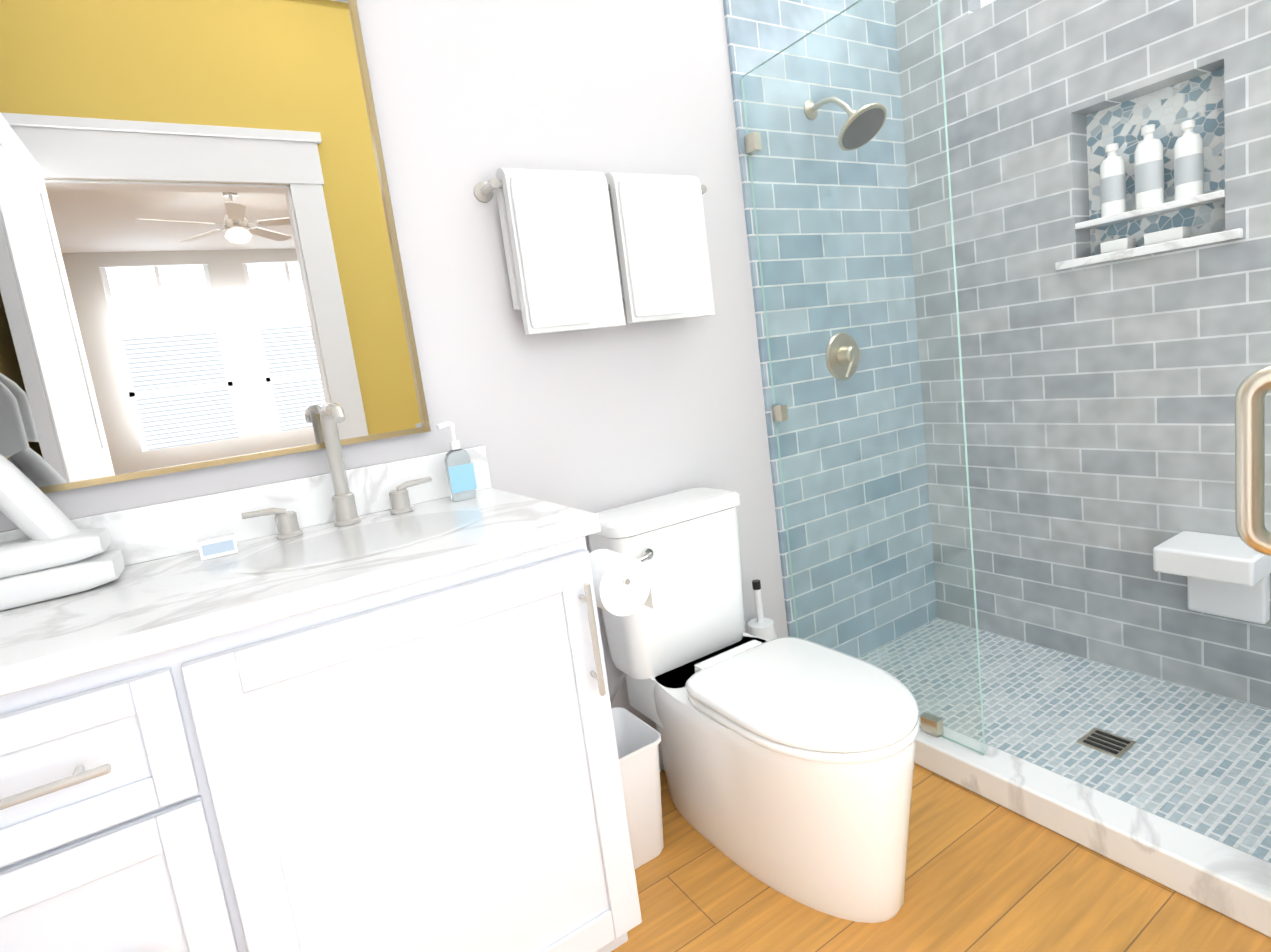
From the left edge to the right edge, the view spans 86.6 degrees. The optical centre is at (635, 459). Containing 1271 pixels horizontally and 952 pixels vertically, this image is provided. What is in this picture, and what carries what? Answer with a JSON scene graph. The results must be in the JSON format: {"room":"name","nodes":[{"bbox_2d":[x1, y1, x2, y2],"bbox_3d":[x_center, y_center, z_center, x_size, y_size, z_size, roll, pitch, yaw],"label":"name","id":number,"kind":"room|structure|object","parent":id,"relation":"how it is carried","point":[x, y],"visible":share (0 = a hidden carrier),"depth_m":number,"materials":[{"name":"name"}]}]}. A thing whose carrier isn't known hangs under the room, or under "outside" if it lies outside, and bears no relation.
{"room":"bathroom","nodes":[
{"label":"bathroom","id":0,"kind":"room"},
{"bbox_2d":[0,0,787,729],"bbox_3d":[-0.165,-0.589,1.839,3.070,3.070,0.120,-12,9,-31],"label":"wall","id":1,"kind":"structure","parent":0,"point":[468,94],"depth_m":1.75,"materials":[{"name":"grey paint"}]},
{"bbox_2d":[0,0,430,493],"bbox_3d":[-0.904,-0.504,1.293,0.842,1.045,0.028,-12,9,-31],"label":"framed mirror","id":2,"kind":"object","parent":1,"relation":"attached to","point":[200,262],"visible":0.96,"depth_m":1.32,"materials":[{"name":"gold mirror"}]},
{"bbox_2d":[474,168,714,334],"bbox_3d":[-0.060,-0.546,1.766,0.663,0.389,0.117,-12,9,-31],"label":"towel rail","id":3,"kind":"object","parent":1,"relation":"attached to","point":[587,250],"visible":1,"depth_m":1.69,"materials":[{"name":"white fabric"}]},
{"bbox_2d":[658,744,663,771],"bbox_3d":[0.134,0.844,2.031,0.905,0.125,0.016,-12,9,-31],"label":"baseboard","id":4,"kind":"structure","parent":1,"relation":"attached to","point":[661,767],"depth_m":1.99,"materials":[{"name":"white"}]},
{"bbox_2d":[723,0,936,657],"bbox_3d":[0.677,-0.761,2.277,0.785,3.070,0.012,-12,9,-31],"label":"shower wall tile","id":5,"kind":"structure","parent":1,"relation":"attached to","point":[758,32],"depth_m":2.29,"materials":[{"name":"blue tile"}]},
{"bbox_2d":[826,332,860,379],"bbox_3d":[0.726,-0.354,2.289,0.164,0.164,0.060,-12,9,-31],"label":"shower valve","id":6,"kind":"object","parent":5,"relation":"attached to","point":[853,359],"depth_m":2.28,"materials":[{"name":"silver metal"}]},
{"bbox_2d":[804,96,886,150],"bbox_3d":[0.643,-1.055,2.077,0.160,0.199,0.261,-12,9,-31],"label":"shower head","id":7,"kind":"object","parent":5,"relation":"attached to","point":[856,120],"depth_m":2.04},
{"bbox_2d":[611,763,1270,951],"bbox_3d":[1.645,1.256,-1.465,5.600,0.100,7.820,-12,9,-31],"label":"floor","id":8,"kind":"structure","parent":0,"point":[983,874],"depth_m":1.42,"materials":[{"name":"brown wood"}]},
{"bbox_2d":[0,403,654,951],"bbox_3d":[-0.555,0.502,1.244,1.163,1.194,0.582,-12,9,-31],"label":"bathroom vanity","id":9,"kind":"object","parent":8,"relation":"on","point":[338,707],"visible":1,"depth_m":1.05,"materials":[{"name":"white wood"}]},
{"bbox_2d":[0,454,124,610],"bbox_3d":[-1.023,0.109,1.112,0.240,0.245,0.155,-12,9,-31],"label":"towel","id":10,"kind":"object","parent":9,"relation":"on","point":[56,553],"visible":1,"depth_m":1.09,"materials":[{"name":"white fabric"}]},
{"bbox_2d":[197,532,238,560],"bbox_3d":[-0.785,0.162,1.269,0.060,0.035,0.035,-12,9,-31],"label":"soap box","id":11,"kind":"object","parent":9,"relation":"on","point":[217,546],"visible":1,"depth_m":1.25,"materials":[{"name":"white plastic"}]},
{"bbox_2d":[241,403,432,539],"bbox_3d":[-0.591,0.012,1.356,0.374,0.256,0.181,-12,9,-31],"label":"faucet","id":12,"kind":"object","parent":9,"relation":"on","point":[348,524],"depth_m":1.39,"materials":[{"name":"silver metal"}]},
{"bbox_2d":[231,510,483,573],"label":"sink","id":13,"kind":"object","parent":9,"relation":"in","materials":[{"name":"white ceramic"}]},
{"bbox_2d":[436,421,476,501],"bbox_3d":[-0.409,0.001,1.533,0.066,0.182,0.035,-12,9,-31],"label":"soap pump bottle","id":14,"kind":"object","parent":9,"relation":"on","point":[459,467],"visible":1,"depth_m":1.52,"materials":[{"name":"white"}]},
{"bbox_2d":[611,707,663,868],"bbox_3d":[-0.046,0.826,1.679,0.194,0.304,0.216,-12,9,-31],"label":"trash bin","id":15,"kind":"object","parent":8,"relation":"on","point":[638,740],"visible":0.4,"depth_m":1.62,"materials":[{"name":"white plastic"}]},
{"bbox_2d":[588,487,919,922],"bbox_3d":[0.275,0.533,1.617,0.450,0.814,0.808,-12,9,-31],"label":"toilet","id":16,"kind":"object","parent":8,"relation":"on","point":[788,763],"visible":0.85,"depth_m":1.51,"materials":[{"name":"white ceramic"}]},
{"bbox_2d":[748,579,776,640],"bbox_3d":[0.400,0.612,2.093,0.104,0.494,0.104,-12,9,-31],"label":"toilet brush","id":17,"kind":"object","parent":8,"relation":"on","point":[760,626],"visible":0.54,"depth_m":2.06,"materials":[{"name":"white plastic"}]},
{"bbox_2d":[859,618,1270,862],"bbox_3d":[1.434,0.767,1.661,0.705,0.045,1.988,-12,9,-31],"label":"mosaic shower floor","id":18,"kind":"structure","parent":8,"relation":"on","point":[1198,761],"depth_m":1.87,"materials":[{"name":"grey tile"}]},
{"bbox_2d":[1077,728,1136,757],"bbox_3d":[1.249,0.748,1.787,0.100,0.004,0.100,-12,9,-31],"label":"shower drain","id":19,"kind":"object","parent":18,"relation":"on","point":[1109,743],"visible":1,"depth_m":1.78,"materials":[{"name":"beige metal"}]},
{"bbox_2d":[914,716,1270,937],"bbox_3d":[0.903,0.804,1.759,0.110,0.082,1.262,-12,9,-31],"label":"shower curb","id":20,"kind":"structure","parent":8,"relation":"on","point":[1231,882],"depth_m":1.47,"materials":[{"name":"stone"}]},
{"bbox_2d":[740,0,985,754],"bbox_3d":[0.611,-0.192,1.882,0.028,1.912,0.642,-12,9,-31],"label":"glass panel","id":21,"kind":"object","parent":20,"relation":"on","point":[931,724],"visible":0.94,"depth_m":1.83,"materials":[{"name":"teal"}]},
{"bbox_2d":[894,0,1270,709],"bbox_3d":[1.608,-0.799,1.683,0.180,3.070,2.000,-12,9,-31],"label":"tiled wall","id":22,"kind":"structure","parent":0,"point":[1100,416],"depth_m":2.05,"materials":[{"name":"grey tile"}]},
{"bbox_2d":[980,0,995,7],"bbox_3d":[1.304,-1.627,1.895,0.050,0.405,0.684,-12,9,-31],"label":"shower window","id":23,"kind":"structure","parent":22,"relation":"attached to","point":[983,3],"depth_m":2.18,"materials":[{"name":"white"}]},
{"bbox_2d":[1055,119,1242,269],"bbox_3d":[1.427,-0.750,1.886,0.112,0.348,0.439,-12,9,-31],"label":"niche shelf","id":24,"kind":"object","parent":22,"relation":"in","point":[1188,172],"visible":0.98,"depth_m":1.86,"materials":[{"name":"stone"}]},
{"bbox_2d":[1153,531,1270,623],"bbox_3d":[1.553,0.334,1.805,0.199,0.225,0.210,-12,9,-31],"label":"shower seat","id":25,"kind":"object","parent":22,"relation":"attached to","point":[1227,576],"visible":1,"depth_m":1.79,"materials":[{"name":"white stone"}]},
{"bbox_3d":[1.270,-0.358,0.745,0.032,1.438,0.719,-12,9,-31],"label":"panel","id":26,"kind":"object","parent":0,"visible":0},
{"bbox_2d":[1235,366,1270,555],"bbox_3d":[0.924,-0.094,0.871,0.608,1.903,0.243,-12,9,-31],"label":"door handle","id":27,"kind":"object","parent":26,"relation":"attached to","point":[1252,391],"visible":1,"depth_m":0.75,"materials":[{"name":"gold metal"}]}
]}

